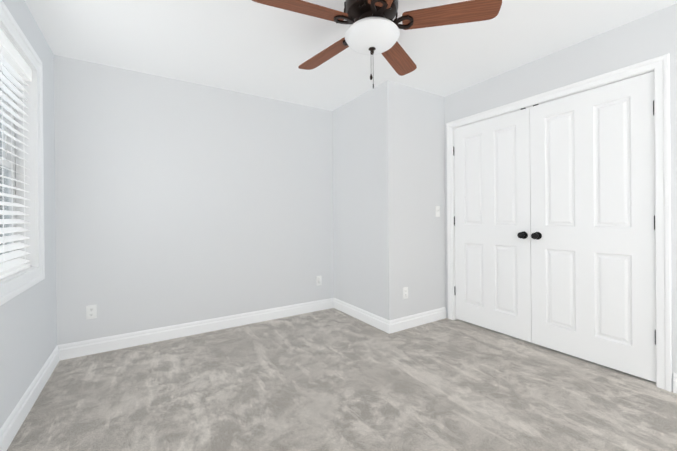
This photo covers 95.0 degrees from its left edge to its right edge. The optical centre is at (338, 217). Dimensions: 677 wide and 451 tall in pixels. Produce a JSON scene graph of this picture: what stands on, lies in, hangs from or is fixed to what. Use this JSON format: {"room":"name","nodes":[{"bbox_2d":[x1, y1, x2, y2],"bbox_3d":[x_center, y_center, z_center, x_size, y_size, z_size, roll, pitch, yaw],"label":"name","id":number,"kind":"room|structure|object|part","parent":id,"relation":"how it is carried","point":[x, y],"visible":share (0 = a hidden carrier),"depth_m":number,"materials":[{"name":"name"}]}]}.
{"room":"empty bedroom","nodes":[
{"label":"empty bedroom","id":0,"kind":"room"},
{"bbox_2d":[0,0,56,427],"bbox_3d":[-1.301,-0.082,0.814,0.150,2.440,3.834,-1,0,-32],"label":"wall","id":1,"kind":"structure","parent":0,"point":[28,331],"depth_m":2.01,"materials":[{"name":"white paint"}]},
{"bbox_2d":[0,0,44,305],"bbox_3d":[-1.777,-0.318,1.592,0.169,1.474,1.118,-1,0,-32],"label":"window unit","id":2,"kind":"structure","parent":1,"relation":"in","point":[13,64],"depth_m":1.92,"materials":[{"name":"white plastic"}]},
{"bbox_3d":[-1.826,-0.318,1.561,0.031,1.164,0.806,-1,0,-32],"label":"glass","id":3,"kind":"part","parent":2,"relation":"part of","materials":[{"name":"clear glass"}]},
{"bbox_3d":[-1.821,-0.318,1.565,0.066,1.302,0.946,-1,0,-32],"label":"frame","id":4,"kind":"part","parent":2,"relation":"part of","materials":[{"name":"white plastic"}]},
{"bbox_2d":[0,344,63,450],"bbox_3d":[-1.220,1.077,0.861,0.017,0.121,3.834,-1,0,-32],"label":"baseboard","id":5,"kind":"structure","parent":1,"relation":"attached to","point":[11,426],"depth_m":1.81,"materials":[{"name":"white wood"}]},
{"bbox_2d":[54,55,333,344],"bbox_3d":[-0.851,-0.092,3.452,3.723,2.440,0.150,-1,0,-32],"label":"wall","id":6,"kind":"structure","parent":0,"point":[177,202],"depth_m":2.95,"materials":[{"name":"white paint"}]},
{"bbox_2d":[86,304,96,319],"bbox_3d":[-2.065,0.791,2.591,0.070,0.115,0.008,-1,0,-32],"label":"electrical outlet","id":7,"kind":"object","parent":6,"relation":"attached to","point":[91,311],"visible":1,"depth_m":2.59,"materials":[{"name":"white plastic"}]},
{"bbox_2d":[64,298,331,359],"bbox_3d":[-1.133,1.071,3.171,2.565,0.121,0.017,-1,0,-32],"label":"baseboard","id":8,"kind":"structure","parent":6,"relation":"attached to","point":[104,344],"depth_m":2.95,"materials":[{"name":"white wood"}]},
{"bbox_2d":[316,276,321,285],"bbox_3d":[-0.227,0.764,3.731,0.070,0.115,0.038,-1,0,-32],"label":"electrical outlet","id":9,"kind":"object","parent":6,"relation":"attached to","point":[318,280],"visible":1,"depth_m":3.73,"materials":[{"name":"white plastic"}]},
{"bbox_2d":[7,308,676,450],"bbox_3d":[0.560,1.169,1.982,4.523,0.100,4.134,-1,0,-32],"label":"floor","id":10,"kind":"structure","parent":0,"point":[332,379],"depth_m":1.94,"materials":[{"name":"carpet"}]},
{"bbox_2d":[24,0,676,110],"bbox_3d":[0.537,-1.371,1.977,4.523,0.100,4.134,-1,0,-32],"label":"ceiling","id":11,"kind":"structure","parent":0,"point":[250,47],"depth_m":2.32,"materials":[{"name":"white paint"}]},
{"bbox_2d":[252,0,501,87],"bbox_3d":[0.153,-1.021,1.756,1.270,0.592,1.270,-1,0,-32],"label":"fan","id":12,"kind":"object","parent":11,"relation":"hanging from","point":[373,28],"visible":1,"depth_m":1.67,"materials":[{"name":"brown wood"}]},
{"bbox_3d":[-0.195,-1.074,1.583,0.497,0.006,0.140,-1,12,-23],"label":"blade","id":13,"kind":"part","parent":12,"relation":"part of","materials":[{"name":"brown wood"}]},
{"bbox_3d":[-0.086,-1.076,2.061,0.140,0.006,0.497,-16,10,-40],"label":"blade","id":14,"kind":"part","parent":12,"relation":"part of","materials":[{"name":"brown wood"}]},
{"bbox_3d":[0.189,-1.005,1.748,0.307,0.110,0.307,-1,0,-32],"label":"lamp shade","id":15,"kind":"part","parent":12,"relation":"part of","materials":[{"name":"white glass"}]},
{"bbox_3d":[0.226,-1.077,1.333,0.140,0.006,0.497,12,-1,-5],"label":"blade","id":16,"kind":"part","parent":12,"relation":"part of","materials":[{"name":"brown wood"}]},
{"bbox_3d":[0.401,-1.080,2.105,0.140,0.006,0.497,-14,-7,30],"label":"blade","id":17,"kind":"part","parent":12,"relation":"part of","materials":[{"name":"brown wood"}]},
{"bbox_3d":[0.594,-1.081,1.655,0.497,0.006,0.140,0,-12,13],"label":"blade","id":18,"kind":"part","parent":12,"relation":"part of","materials":[{"name":"brown wood"}]},
{"bbox_2d":[332,80,399,319],"bbox_3d":[0.251,-0.102,3.453,0.100,2.440,1.023,-1,0,-32],"label":"wall","id":19,"kind":"structure","parent":0,"point":[389,181],"depth_m":3.27,"materials":[{"name":"white paint"}]},
{"bbox_2d":[332,298,391,333],"bbox_3d":[0.223,1.058,3.407,0.017,0.121,1.016,-1,0,-32],"label":"baseboard","id":20,"kind":"structure","parent":19,"relation":"attached to","point":[383,324],"depth_m":3.32,"materials":[{"name":"white wood"}]},
{"bbox_2d":[396,83,445,317],"bbox_3d":[0.856,-0.107,3.288,0.708,2.440,0.100,-1,0,-32],"label":"wall","id":21,"kind":"structure","parent":0,"point":[420,117],"depth_m":3.23,"materials":[{"name":"white paint"}]},
{"bbox_2d":[403,287,407,298],"bbox_3d":[0.672,0.758,3.106,0.070,0.115,0.008,-1,0,-32],"label":"electrical outlet","id":22,"kind":"object","parent":21,"relation":"attached to","point":[405,292],"visible":1,"depth_m":3.10,"materials":[{"name":"white plastic"}]},
{"bbox_2d":[392,307,445,332],"bbox_3d":[0.846,1.053,3.209,0.795,0.121,0.017,-1,0,-32],"label":"baseboard","id":23,"kind":"structure","parent":21,"relation":"attached to","point":[399,324],"depth_m":3.18,"materials":[{"name":"white wood"}]},
{"bbox_2d":[435,206,439,216],"bbox_3d":[1.081,-0.065,3.360,0.070,0.115,0.020,-1,0,-32],"label":"light switch","id":24,"kind":"object","parent":21,"relation":"attached to","point":[437,211],"visible":1,"depth_m":3.36,"materials":[{"name":"white plastic"}]},
{"bbox_2d":[444,4,676,390],"bbox_3d":[1.722,-0.114,2.718,0.150,2.440,3.834,-1,0,-32],"label":"wall","id":25,"kind":"structure","parent":0,"point":[649,36],"depth_m":2.28,"materials":[{"name":"white paint"}]},
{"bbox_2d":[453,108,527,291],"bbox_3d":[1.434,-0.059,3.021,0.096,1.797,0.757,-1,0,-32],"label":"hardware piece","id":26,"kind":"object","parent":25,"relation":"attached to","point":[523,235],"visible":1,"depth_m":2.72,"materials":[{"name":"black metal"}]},
{"bbox_2d":[454,107,531,341],"bbox_3d":[1.475,0.067,3.029,0.035,2.045,0.772,-1,0,-32],"label":"closet door","id":27,"kind":"structure","parent":25,"relation":"in","point":[492,221],"depth_m":2.97,"materials":[{"name":"white paint"}]},
{"bbox_2d":[446,53,671,391],"bbox_3d":[1.720,0.064,2.725,0.150,2.085,1.589,-1,0,-32],"label":"door frame","id":28,"kind":"structure","parent":25,"relation":"attached to","point":[527,107],"depth_m":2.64,"materials":[{"name":"white wood"}]},
{"bbox_2d":[530,71,655,381],"bbox_3d":[1.888,0.064,2.373,0.035,2.045,0.772,-1,0,-32],"label":"closet door","id":29,"kind":"structure","parent":25,"relation":"in","point":[592,192],"depth_m":2.30,"materials":[{"name":"white paint"}]},
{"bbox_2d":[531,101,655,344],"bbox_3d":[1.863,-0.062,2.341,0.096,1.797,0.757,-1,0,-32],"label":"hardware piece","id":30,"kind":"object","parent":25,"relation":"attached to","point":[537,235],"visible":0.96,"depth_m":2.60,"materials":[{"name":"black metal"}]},
{"bbox_2d":[673,373,676,393],"bbox_3d":[2.391,1.042,1.519,0.017,0.121,1.038,-1,0,-32],"label":"baseboard","id":31,"kind":"structure","parent":25,"relation":"attached to","point":[675,375],"depth_m":1.95,"materials":[{"name":"white wood"}]}
]}

